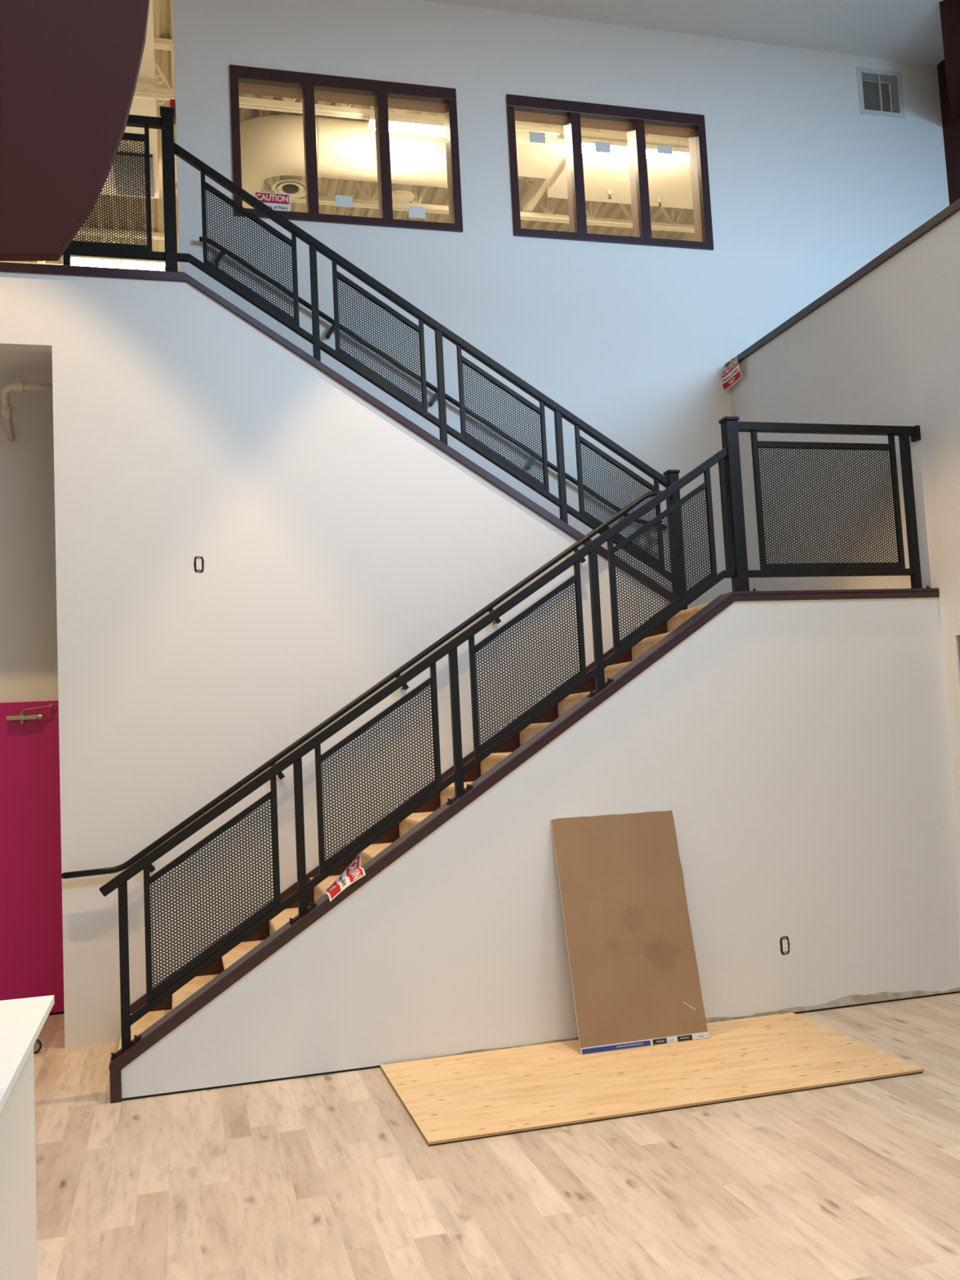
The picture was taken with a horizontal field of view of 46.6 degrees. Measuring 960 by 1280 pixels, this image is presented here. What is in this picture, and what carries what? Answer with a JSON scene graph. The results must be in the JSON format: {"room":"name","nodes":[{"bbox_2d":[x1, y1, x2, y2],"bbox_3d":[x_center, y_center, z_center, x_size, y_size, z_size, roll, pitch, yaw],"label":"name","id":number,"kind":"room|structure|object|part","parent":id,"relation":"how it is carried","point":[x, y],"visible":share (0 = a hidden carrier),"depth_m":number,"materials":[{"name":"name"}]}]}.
{"room":"stairwell lobby","nodes":[
{"label":"stairwell lobby","id":0,"kind":"room"},
{"bbox_2d":[0,350,52,388],"bbox_3d":[-2.337,-1.672,12.315,12.100,0.498,9.879,-2,-5,-15],"label":"ceiling","id":1,"kind":"structure","parent":0,"point":[33,366],"depth_m":7.38,"materials":[{"name":"white paint"}]},
{"bbox_2d":[0,364,53,441],"bbox_3d":[-2.996,-1.610,7.441,0.831,0.384,0.393,-5,-5,26],"label":"pipe","id":2,"kind":"object","parent":1,"relation":"attached to","point":[6,408],"visible":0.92,"depth_m":7.33,"materials":[{"name":"beige"}]},
{"bbox_2d":[0,388,58,702],"bbox_3d":[-3.049,0.385,7.712,8.200,4.300,0.120,-2,-5,-15],"label":"wall","id":3,"kind":"structure","parent":0,"point":[28,655],"depth_m":7.72,"materials":[{"name":"white paint"}]},
{"bbox_2d":[0,700,64,1013],"bbox_3d":[-3.290,1.469,7.452,1.012,2.092,0.113,-2,-5,-15],"label":"door","id":4,"kind":"structure","parent":3,"relation":"in","point":[32,963],"depth_m":7.54,"materials":[{"name":"pink paint"}]},
{"bbox_3d":[-3.023,0.472,7.588,0.194,0.050,0.047,-2,-5,-15],"label":"closer arm","id":5,"kind":"part","parent":4,"relation":"part of","materials":[{"name":"silver metal"}]},
{"bbox_2d":[48,1011,64,1015],"bbox_3d":[-3.245,2.520,7.395,1.012,0.016,0.024,-2,-5,-15],"label":"trim","id":6,"kind":"structure","parent":3,"relation":"attached to","point":[60,1012],"depth_m":7.49,"materials":[{"name":"black"}]},
{"bbox_2d":[0,271,682,1048],"bbox_3d":[-2.668,0.060,6.851,8.500,4.762,0.124,-2,-5,-15],"label":"wall","id":7,"kind":"structure","parent":0,"point":[336,543],"depth_m":7.11,"materials":[{"name":"white paint"}]},
{"bbox_2d":[193,555,204,573],"bbox_3d":[-1.784,-0.479,7.075,0.064,0.107,0.007,-2,-5,-15],"label":"electrical outlet","id":8,"kind":"object","parent":7,"relation":"attached to","point":[198,562],"visible":1,"depth_m":7.07,"materials":[{"name":"white plastic"}]},
{"bbox_2d":[195,559,201,569],"bbox_3d":[-1.784,-0.480,7.075,0.033,0.067,0.007,-2,-5,-15],"label":"receptacle","id":9,"kind":"object","parent":8,"relation":"attached to","point":[198,562],"depth_m":7.07,"materials":[{"name":"grey plastic"}]},
{"bbox_2d":[0,261,683,609],"bbox_3d":[-2.733,-1.223,6.960,8.500,2.265,0.164,-2,-5,-15],"label":"trim","id":10,"kind":"structure","parent":7,"relation":"attached to","point":[8,267],"depth_m":7.37,"materials":[{"name":"red paint"}]},
{"bbox_2d":[62,114,164,265],"bbox_3d":[-2.929,-2.878,7.074,1.770,1.069,0.052,-2,-5,-15],"label":"railing","id":11,"kind":"object","parent":10,"relation":"on","point":[82,248],"visible":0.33,"depth_m":7.24,"materials":[{"name":"black metal"}]},
{"bbox_3d":[-2.632,-2.409,7.108,0.042,0.111,0.044,-2,-5,-15],"label":"post","id":12,"kind":"part","parent":11,"relation":"part of","materials":[{"name":"black metal"}]},
{"bbox_3d":[-2.661,-2.934,7.152,1.050,0.860,0.030,-2,-5,-15],"label":"infill panel","id":13,"kind":"part","parent":11,"relation":"part of","materials":[{"name":"black metal"}]},
{"bbox_3d":[-2.908,-2.478,7.040,1.770,0.046,0.040,-2,-5,-15],"label":"rail","id":14,"kind":"part","parent":11,"relation":"part of","materials":[{"name":"black metal"}]},
{"bbox_3d":[-2.954,-3.381,7.117,1.770,0.058,0.052,-2,-5,-15],"label":"rail","id":15,"kind":"part","parent":11,"relation":"part of","materials":[{"name":"black metal"}]},
{"bbox_2d":[160,106,687,610],"bbox_3d":[-0.314,-1.835,7.676,3.550,3.438,0.094,-2,-5,-15],"label":"stair railing","id":16,"kind":"object","parent":10,"relation":"on","point":[170,148],"visible":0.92,"depth_m":7.62,"materials":[{"name":"black metal"}]},
{"bbox_3d":[-2.038,-2.924,7.319,0.078,1.112,0.078,-2,-5,-15],"label":"newel post","id":17,"kind":"part","parent":16,"relation":"part of","materials":[{"name":"black metal"}]},
{"bbox_3d":[-1.530,-2.601,7.424,0.612,1.047,0.030,-2,-5,-15],"label":"infill panel","id":18,"kind":"part","parent":16,"relation":"part of","materials":[{"name":"black metal"}]},
{"bbox_3d":[-1.111,-2.255,7.503,0.044,0.847,0.044,-2,-5,-15],"label":"post","id":19,"kind":"part","parent":16,"relation":"part of","materials":[{"name":"black metal"}]},
{"bbox_3d":[-0.682,-2.070,7.600,0.612,1.046,0.030,-2,-5,-15],"label":"infill panel","id":20,"kind":"part","parent":16,"relation":"part of","materials":[{"name":"black metal"}]},
{"bbox_3d":[-0.331,-2.187,7.706,3.380,2.271,0.052,-2,-5,-15],"label":"rail","id":21,"kind":"part","parent":16,"relation":"part of","materials":[{"name":"black metal"}]},
{"bbox_3d":[-0.295,-1.471,7.645,3.380,2.212,0.040,-2,-5,-15],"label":"rail","id":22,"kind":"part","parent":16,"relation":"part of","materials":[{"name":"black metal"}]},
{"bbox_3d":[-0.267,-1.727,7.678,0.044,0.844,0.044,-2,-5,-15],"label":"post","id":23,"kind":"part","parent":16,"relation":"part of","materials":[{"name":"black metal"}]},
{"bbox_3d":[0.160,-1.541,7.775,0.612,1.046,0.030,-2,-5,-15],"label":"infill panel","id":24,"kind":"part","parent":16,"relation":"part of","materials":[{"name":"black metal"}]},
{"bbox_3d":[0.571,-1.202,7.852,0.044,0.842,0.044,-2,-5,-15],"label":"post","id":25,"kind":"part","parent":16,"relation":"part of","materials":[{"name":"black metal"}]},
{"bbox_3d":[0.994,-1.018,7.948,0.612,1.045,0.030,-2,-5,-15],"label":"infill panel","id":26,"kind":"part","parent":16,"relation":"part of","materials":[{"name":"black metal"}]},
{"bbox_3d":[1.413,-0.685,8.028,0.078,1.036,0.078,-2,-5,-15],"label":"newel post","id":27,"kind":"part","parent":16,"relation":"part of","materials":[{"name":"black metal"}]},
{"bbox_2d":[61,490,674,879],"bbox_3d":[-0.556,0.186,7.294,4.148,2.384,0.095,-2,-5,-15],"label":"handrail","id":28,"kind":"object","parent":7,"relation":"attached to","point":[574,547],"visible":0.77,"depth_m":7.16,"materials":[{"name":"black metal"}]},
{"bbox_2d":[129,622,667,1013],"bbox_3d":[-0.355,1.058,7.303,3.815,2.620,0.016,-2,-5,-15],"label":"stairs","id":29,"kind":"structure","parent":7,"relation":"attached to","point":[261,934],"depth_m":7.28,"materials":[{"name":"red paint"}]},
{"bbox_2d":[16,0,693,271],"bbox_3d":[-2.675,-5.806,13.140,12.300,0.300,8.900,-2,-5,-15],"label":"ceiling","id":30,"kind":"structure","parent":0,"point":[162,9],"depth_m":14.38,"materials":[{"name":"beige paint"}]},
{"bbox_2d":[4,227,165,271],"bbox_3d":[-6.544,-5.078,14.262,5.012,0.570,0.100,-2,-5,-15],"label":"joist","id":31,"kind":"object","parent":30,"relation":"attached to","point":[157,236],"visible":0.05,"depth_m":14.73,"materials":[{"name":"beige paint"}]},
{"bbox_2d":[71,213,164,271],"bbox_3d":[-4.624,-5.106,14.200,1.180,0.757,0.140,-2,-5,-15],"label":"ceiling light","id":32,"kind":"object","parent":30,"relation":"hanging from","point":[78,260],"visible":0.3,"depth_m":14.14,"materials":[{"name":"beige plastic"}]},
{"bbox_2d":[100,0,159,198],"bbox_3d":[-5.606,-5.503,10.552,4.870,0.435,3.900,-2,-5,-15],"label":"ceiling","id":33,"kind":"structure","parent":30,"relation":"attached to","point":[146,77],"depth_m":11.17,"materials":[{"name":"beige paint"}]},
{"bbox_2d":[113,151,154,197],"bbox_3d":[-3.862,-5.191,12.447,0.415,0.038,0.900,-2,-5,-15],"label":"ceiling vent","id":34,"kind":"object","parent":33,"relation":"in","point":[152,185],"visible":0.43,"depth_m":12.40,"materials":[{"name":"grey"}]},
{"bbox_2d":[271,175,306,198],"bbox_3d":[-2.150,-5.395,12.586,0.430,0.665,0.430,-2,-5,-15],"label":"ceiling vent","id":35,"kind":"object","parent":30,"relation":"in","point":[291,184],"visible":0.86,"depth_m":12.52,"materials":[{"name":"beige paint"}]},
{"bbox_2d":[367,114,444,137],"bbox_3d":[-0.536,-5.536,11.401,1.240,0.787,0.140,-2,-5,-15],"label":"ceiling light","id":36,"kind":"object","parent":30,"relation":"hanging from","point":[396,125],"visible":0.44,"depth_m":11.29,"materials":[{"name":"beige"}]},
{"bbox_2d":[134,37,688,148],"bbox_3d":[-2.118,-5.571,11.093,11.912,0.570,0.100,-2,-5,-15],"label":"joist","id":37,"kind":"object","parent":30,"relation":"attached to","point":[341,111],"visible":0.24,"depth_m":11.26,"materials":[{"name":"beige paint"}]},
{"bbox_2d":[133,75,174,104],"bbox_3d":[-5.059,-5.195,10.152,5.500,0.184,0.283,-2,-5,-15],"label":"conduit","id":38,"kind":"object","parent":37,"relation":"hanging from","point":[156,97],"visible":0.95,"depth_m":10.70,"materials":[{"name":"beige metal"}]},
{"bbox_2d":[173,141,694,232],"bbox_3d":[-0.174,-5.460,13.562,6.872,0.570,0.100,-2,-5,-15],"label":"joist","id":39,"kind":"object","parent":30,"relation":"attached to","point":[548,216],"visible":0.22,"depth_m":13.76,"materials":[{"name":"beige paint"}]},
{"bbox_2d":[240,115,447,208],"bbox_3d":[-1.754,-5.294,12.856,2.600,0.612,2.026,-2,-5,-15],"label":"interior wall","id":40,"kind":"structure","parent":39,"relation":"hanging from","point":[272,145],"depth_m":11.98,"materials":[{"name":"beige paint"}]},
{"bbox_2d":[391,183,414,203],"bbox_3d":[-0.918,-5.212,12.878,0.320,0.232,0.322,-2,-5,-15],"label":"diffuser","id":41,"kind":"object","parent":40,"relation":"attached to","point":[401,193],"visible":0.69,"depth_m":12.80,"materials":[{"name":"beige paint"}]},
{"bbox_2d":[522,155,565,212],"bbox_3d":[0.759,-5.431,13.092,0.080,0.200,1.500,-2,-5,-15],"label":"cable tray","id":42,"kind":"object","parent":39,"relation":"on","point":[538,187],"visible":0.43,"depth_m":13.35,"materials":[{"name":"beige paint"}]},
{"bbox_2d":[515,120,565,178],"bbox_3d":[0.425,-5.586,12.341,0.950,0.575,0.700,-2,-5,-15],"label":"ceiling","id":43,"kind":"structure","parent":30,"relation":"attached to","point":[535,160],"depth_m":12.23,"materials":[{"name":"beige paint"}]},
{"bbox_2d":[581,137,628,157],"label":"ceiling light","id":44,"kind":"object","parent":30,"relation":"hanging from","point":[618,148],"depth_m":11.89,"materials":[{"name":"beige"}]},
{"bbox_2d":[546,127,693,208],"bbox_3d":[2.204,-5.600,13.004,2.670,0.615,1.050,-2,-5,-15],"label":"interior wall","id":45,"kind":"structure","parent":30,"relation":"attached to","point":[670,181],"depth_m":12.84,"materials":[{"name":"beige paint"}]},
{"bbox_2d":[608,190,611,199],"bbox_3d":[1.517,-5.209,13.035,0.040,0.093,0.040,-2,-5,-15],"label":"sprinkler","id":46,"kind":"object","parent":45,"relation":"attached to","point":[609,191],"visible":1,"depth_m":13.03,"materials":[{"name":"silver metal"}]},
{"bbox_2d":[657,197,661,206],"bbox_3d":[2.142,-5.219,13.288,0.040,0.093,0.040,-2,-5,-15],"label":"sprinkler","id":47,"kind":"object","parent":45,"relation":"attached to","point":[659,198],"visible":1,"depth_m":13.28,"materials":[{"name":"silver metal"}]},
{"bbox_2d":[645,137,689,163],"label":"ceiling light","id":48,"kind":"object","parent":30,"relation":"hanging from","point":[679,154],"depth_m":12.08,"materials":[{"name":"beige"}]},
{"bbox_2d":[33,992,959,1279],"bbox_3d":[0.530,2.002,2.728,12.800,0.120,11.300,-2,-5,-15],"label":"floor","id":49,"kind":"structure","parent":0,"point":[331,1176],"depth_m":4.29,"materials":[{"name":"laminate"}]},
{"bbox_2d":[0,995,54,1279],"bbox_3d":[-1.333,1.432,1.941,0.923,1.070,2.045,-2,-5,-15],"label":"counter","id":50,"kind":"object","parent":49,"relation":"on","point":[22,1020],"depth_m":2.57,"materials":[{"name":"white laminate"}]},
{"bbox_2d":[0,995,54,1112],"bbox_3d":[-1.360,0.911,1.985,0.923,0.024,2.045,-2,-5,-15],"label":"countertop","id":51,"kind":"structure","parent":50,"relation":"on","point":[22,1020],"depth_m":2.70,"materials":[{"name":"white laminate"}]},
{"bbox_2d":[33,1039,41,1053],"bbox_3d":[-2.614,2.372,6.536,0.085,0.103,0.040,-2,-5,-15],"label":"caster wheel","id":52,"kind":"object","parent":49,"relation":"on","point":[37,1045],"visible":0.54,"depth_m":6.53,"materials":[{"name":"grey rubber"}]},
{"bbox_2d":[117,603,708,1050],"bbox_3d":[-0.219,1.067,6.779,3.800,2.499,1.058,-2,-5,-15],"label":"staircase","id":53,"kind":"structure","parent":49,"relation":"on","point":[371,851],"depth_m":6.88,"materials":[{"name":"beige wood"}]},
{"bbox_2d":[379,1012,924,1146],"bbox_3d":[0.804,2.164,5.627,2.440,0.018,1.208,-2,-5,-15],"label":"plywood sheet","id":54,"kind":"object","parent":49,"relation":"on","point":[451,1099],"visible":0.93,"depth_m":5.47,"materials":[{"name":"beige wood"}]},
{"bbox_2d":[551,810,708,1054],"bbox_3d":[0.825,1.589,6.175,0.742,1.222,0.299,-2,-5,-15],"label":"board","id":55,"kind":"object","parent":54,"relation":"on","point":[634,974],"visible":1,"depth_m":6.16,"materials":[{"name":"beige"}]},
{"bbox_2d":[120,599,959,1098],"bbox_3d":[0.530,1.000,6.374,5.018,2.465,0.120,-2,-5,-15],"label":"wall","id":56,"kind":"structure","parent":0,"point":[798,753],"depth_m":6.52,"materials":[{"name":"white paint"}]},
{"bbox_2d":[108,587,939,1102],"bbox_3d":[0.515,0.992,6.370,5.048,2.506,0.165,-2,-5,-15],"label":"trim","id":57,"kind":"structure","parent":56,"relation":"attached to","point":[268,947],"depth_m":6.15,"materials":[{"name":"red paint"}]},
{"bbox_2d":[324,852,365,902],"bbox_3d":[-0.719,1.264,5.963,0.211,0.228,0.190,-2,-5,-15],"label":"caution sign","id":58,"kind":"object","parent":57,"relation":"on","point":[354,871],"visible":1,"depth_m":5.94,"materials":[{"name":"white paper"}]},
{"bbox_2d":[98,416,755,1060],"bbox_3d":[-0.132,0.371,6.257,3.837,3.396,0.094,-2,-5,-15],"label":"stair railing","id":59,"kind":"object","parent":57,"relation":"on","point":[728,458],"visible":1,"depth_m":6.19,"materials":[{"name":"black metal"}]},
{"bbox_3d":[-1.811,1.654,5.679,0.044,0.842,0.044,-2,-5,-15],"label":"post","id":60,"kind":"part","parent":59,"relation":"part of","materials":[{"name":"black metal"}]},
{"bbox_3d":[-1.792,2.060,5.644,0.146,0.097,0.064,-2,-5,-15],"label":"plate","id":61,"kind":"part","parent":59,"relation":"part of","materials":[{"name":"black metal"}]},
{"bbox_3d":[-1.396,1.289,5.827,0.690,1.121,0.030,-2,-5,-15],"label":"infill panel","id":62,"kind":"part","parent":59,"relation":"part of","materials":[{"name":"black metal"}]},
{"bbox_3d":[-0.963,1.049,5.967,0.044,0.839,0.044,-2,-5,-15],"label":"post","id":63,"kind":"part","parent":59,"relation":"part of","materials":[{"name":"black metal"}]},
{"bbox_3d":[-0.944,1.454,5.932,0.146,0.097,0.064,-2,-5,-15],"label":"plate","id":64,"kind":"part","parent":59,"relation":"part of","materials":[{"name":"black metal"}]},
{"bbox_3d":[-0.555,0.689,6.112,0.690,1.116,0.030,-2,-5,-15],"label":"infill panel","id":65,"kind":"part","parent":59,"relation":"part of","materials":[{"name":"black metal"}]},
{"bbox_3d":[-0.214,0.061,6.266,3.699,2.405,0.052,-2,-5,-15],"label":"rail","id":66,"kind":"part","parent":59,"relation":"part of","materials":[{"name":"black metal"}]},
{"bbox_3d":[-0.114,0.765,6.223,3.565,2.294,0.040,-2,-5,-15],"label":"rail","id":67,"kind":"part","parent":59,"relation":"part of","materials":[{"name":"black metal"}]},
{"bbox_3d":[-0.134,0.458,6.248,0.044,0.836,0.044,-2,-5,-15],"label":"post","id":68,"kind":"part","parent":59,"relation":"part of","materials":[{"name":"black metal"}]},
{"bbox_3d":[-0.115,0.861,6.214,0.146,0.097,0.064,-2,-5,-15],"label":"plate","id":69,"kind":"part","parent":59,"relation":"part of","materials":[{"name":"black metal"}]},
{"bbox_3d":[0.275,0.096,6.394,0.690,1.112,0.030,-2,-5,-15],"label":"infill panel","id":70,"kind":"part","parent":59,"relation":"part of","materials":[{"name":"black metal"}]},
{"bbox_3d":[0.682,-0.123,6.525,0.044,0.833,0.044,-2,-5,-15],"label":"post","id":71,"kind":"part","parent":59,"relation":"part of","materials":[{"name":"black metal"}]},
{"bbox_3d":[0.700,0.278,6.491,0.146,0.097,0.064,-2,-5,-15],"label":"plate","id":72,"kind":"part","parent":59,"relation":"part of","materials":[{"name":"black metal"}]},
{"bbox_3d":[1.093,-0.488,6.672,0.690,1.107,0.030,-2,-5,-15],"label":"infill panel","id":73,"kind":"part","parent":59,"relation":"part of","materials":[{"name":"black metal"}]},
{"bbox_3d":[1.562,-0.816,6.831,0.078,1.064,0.078,-2,-5,-15],"label":"newel post","id":74,"kind":"part","parent":59,"relation":"part of","materials":[{"name":"black metal"}]},
{"bbox_2d":[737,421,928,588],"bbox_3d":[2.229,-0.835,7.013,1.305,1.066,0.068,-2,-5,-15],"label":"landing railing","id":75,"kind":"object","parent":57,"relation":"on","point":[898,568],"visible":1,"depth_m":7.01,"materials":[{"name":"black metal"}]},
{"bbox_3d":[2.203,-1.335,7.054,1.302,0.054,0.052,-2,-5,-15],"label":"rail","id":76,"kind":"part","parent":75,"relation":"part of","materials":[{"name":"black metal"}]},
{"bbox_3d":[2.192,-0.873,7.006,1.012,0.875,0.030,-2,-5,-15],"label":"infill panel","id":77,"kind":"part","parent":75,"relation":"part of","materials":[{"name":"black metal"}]},
{"bbox_3d":[2.190,-0.418,6.961,1.180,0.042,0.040,-2,-5,-15],"label":"rail","id":78,"kind":"part","parent":75,"relation":"part of","materials":[{"name":"black metal"}]},
{"bbox_3d":[2.762,-0.823,7.155,0.048,1.008,0.048,-2,-5,-15],"label":"post","id":79,"kind":"part","parent":75,"relation":"part of","materials":[{"name":"black metal"}]},
{"bbox_2d":[121,991,959,1100],"bbox_3d":[0.595,2.232,6.268,5.013,0.013,0.104,-2,-5,-15],"label":"trim","id":80,"kind":"structure","parent":56,"relation":"attached to","point":[957,992],"depth_m":5.83,"materials":[{"name":"black"}]},
{"bbox_2d":[779,936,790,955],"bbox_3d":[1.799,1.802,6.572,0.064,0.108,0.007,-2,-5,-15],"label":"electrical outlet","id":81,"kind":"object","parent":56,"relation":"attached to","point":[784,941],"visible":1,"depth_m":6.57,"materials":[{"name":"white plastic"}]},
{"bbox_2d":[782,939,787,951],"bbox_3d":[1.798,1.801,6.572,0.033,0.067,0.007,-2,-5,-15],"label":"receptacle","id":82,"kind":"object","parent":81,"relation":"attached to","point":[784,942],"depth_m":6.57,"materials":[{"name":"grey plastic"}]},
{"bbox_2d":[734,597,937,603],"bbox_3d":[2.219,-0.246,6.887,1.421,0.009,0.007,-2,-5,-15],"label":"trim","id":83,"kind":"structure","parent":56,"relation":"attached to","point":[915,597],"depth_m":6.88,"materials":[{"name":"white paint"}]},
{"bbox_2d":[172,0,949,608],"bbox_3d":[1.170,-1.993,9.450,7.122,8.900,0.200,-2,-5,-15],"label":"wall","id":84,"kind":"structure","parent":0,"point":[807,188],"depth_m":9.39,"materials":[{"name":"white paint"}]},
{"bbox_2d":[169,98,175,124],"bbox_3d":[-2.390,-4.103,8.659,0.047,0.155,0.090,-2,-5,-15],"label":"fire alarm","id":85,"kind":"object","parent":84,"relation":"attached to","point":[172,102],"visible":0.61,"depth_m":8.62,"materials":[{"name":"red plastic"}]},
{"bbox_2d":[229,64,462,232],"bbox_3d":[-1.078,-3.912,9.022,1.828,1.225,0.218,-2,-5,-15],"label":"window","id":86,"kind":"structure","parent":84,"relation":"in","point":[308,87],"depth_m":8.98,"materials":[{"name":"red paint"}]},
{"bbox_2d":[253,190,290,211],"bbox_3d":[-1.632,-3.425,8.771,0.280,0.231,0.002,-2,-5,-15],"label":"caution sign","id":87,"kind":"object","parent":86,"relation":"attached to","point":[275,201],"visible":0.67,"depth_m":8.78,"materials":[{"name":"white paper"}]},
{"bbox_2d":[335,195,352,207],"bbox_3d":[-1.088,-3.513,8.927,0.137,0.095,0.002,-2,-5,-15],"label":"paper note","id":88,"kind":"object","parent":86,"relation":"attached to","point":[343,201],"visible":1,"depth_m":8.93,"materials":[{"name":"white paper"}]},
{"bbox_2d":[408,205,426,218],"bbox_3d":[-0.512,-3.483,9.079,0.140,0.099,0.002,-2,-5,-15],"label":"paper note","id":89,"kind":"object","parent":86,"relation":"attached to","point":[419,212],"visible":1,"depth_m":9.08,"materials":[{"name":"white paper"}]},
{"bbox_2d":[199,236,667,529],"bbox_3d":[-0.288,-1.995,8.907,3.729,2.258,0.085,-2,-5,-15],"label":"handrail","id":90,"kind":"object","parent":84,"relation":"attached to","point":[301,300],"visible":0.5,"depth_m":8.81,"materials":[{"name":"black metal"}]},
{"bbox_2d":[506,93,713,250],"bbox_3d":[1.101,-3.972,9.615,1.816,1.225,0.218,-2,-5,-15],"label":"window","id":91,"kind":"structure","parent":84,"relation":"in","point":[572,115],"depth_m":9.58,"materials":[{"name":"red paint"}]},
{"bbox_2d":[528,131,545,143],"bbox_3d":[0.484,-4.247,9.423,0.140,0.092,0.002,-2,-5,-15],"label":"paper note","id":92,"kind":"object","parent":91,"relation":"attached to","point":[535,137],"visible":1,"depth_m":9.42,"materials":[{"name":"white paper"}]},
{"bbox_2d":[595,141,610,153],"bbox_3d":[1.055,-4.232,9.575,0.140,0.094,0.002,-2,-5,-15],"label":"paper note","id":93,"kind":"object","parent":91,"relation":"attached to","point":[602,147],"visible":1,"depth_m":9.57,"materials":[{"name":"white paper"}]},
{"bbox_2d":[657,145,672,154],"bbox_3d":[1.613,-4.278,9.730,0.140,0.072,0.002,-2,-5,-15],"label":"paper note","id":94,"kind":"object","parent":91,"relation":"attached to","point":[660,148],"visible":1,"depth_m":9.73,"materials":[{"name":"white paper"}]},
{"bbox_2d":[856,66,905,118],"bbox_3d":[3.698,-5.066,10.388,0.480,0.450,0.128,-2,-5,-15],"label":"air vent","id":95,"kind":"object","parent":84,"relation":"in","point":[874,98],"visible":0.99,"depth_m":10.36,"materials":[{"name":"white metal"}]},
{"bbox_2d":[666,611,697,632],"bbox_3d":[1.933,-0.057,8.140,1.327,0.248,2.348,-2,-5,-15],"label":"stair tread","id":96,"kind":"structure","parent":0,"point":[673,624],"depth_m":7.71,"materials":[{"name":"beige wood"}]},
{"bbox_2d":[422,0,944,65],"bbox_3d":[-0.012,-5.883,3.446,12.450,0.150,11.469,-2,-5,-15],"label":"ceiling","id":97,"kind":"structure","parent":0,"point":[901,30],"depth_m":9.70,"materials":[{"name":"white paint"}]},
{"bbox_2d":[0,0,149,261],"bbox_3d":[-3.461,-3.221,2.973,4.908,4.876,0.050,-2,-5,-15],"label":"bulkhead","id":98,"kind":"object","parent":97,"relation":"hanging from","point":[69,69],"visible":1,"depth_m":3.38,"materials":[{"name":"red paint"}]},
{"bbox_2d":[676,59,959,241],"bbox_3d":[4.635,-4.293,9.864,0.200,4.600,18.700,-2,-5,-15],"label":"wall","id":99,"kind":"structure","parent":0,"point":[951,131],"depth_m":10.40,"materials":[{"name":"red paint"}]},
{"bbox_2d":[729,210,959,853],"bbox_3d":[3.346,-0.340,5.677,0.120,4.755,7.868,-2,-5,-15],"label":"wall","id":100,"kind":"structure","parent":0,"point":[884,350],"depth_m":7.54,"materials":[{"name":"white paint"}]},
{"bbox_2d":[721,355,742,391],"bbox_3d":[2.136,-2.273,9.482,0.039,0.233,0.300,-2,-5,-15],"label":"caution sign","id":101,"kind":"object","parent":100,"relation":"attached to","point":[731,375],"visible":1,"depth_m":9.48,"materials":[{"name":"plastic"}]},
{"bbox_2d":[725,198,959,368],"bbox_3d":[3.225,-2.736,5.880,0.170,0.060,7.868,-2,-5,-15],"label":"trim","id":102,"kind":"structure","parent":100,"relation":"attached to","point":[954,207],"depth_m":7.78,"materials":[{"name":"red paint"}]},
{"bbox_2d":[957,635,959,662],"bbox_3d":[3.187,1.017,6.384,0.088,2.190,0.961,-2,-5,-15],"label":"door","id":103,"kind":"structure","parent":100,"relation":"in","point":[958,637],"depth_m":6.91,"materials":[{"name":"grey paint"}]},
{"bbox_2d":[939,0,959,123],"bbox_3d":[4.255,-5.172,9.645,0.599,0.649,1.350,-2,-5,-15],"label":"wall","id":104,"kind":"structure","parent":0,"point":[949,10],"depth_m":9.54,"materials":[{"name":"red paint"}]}
]}

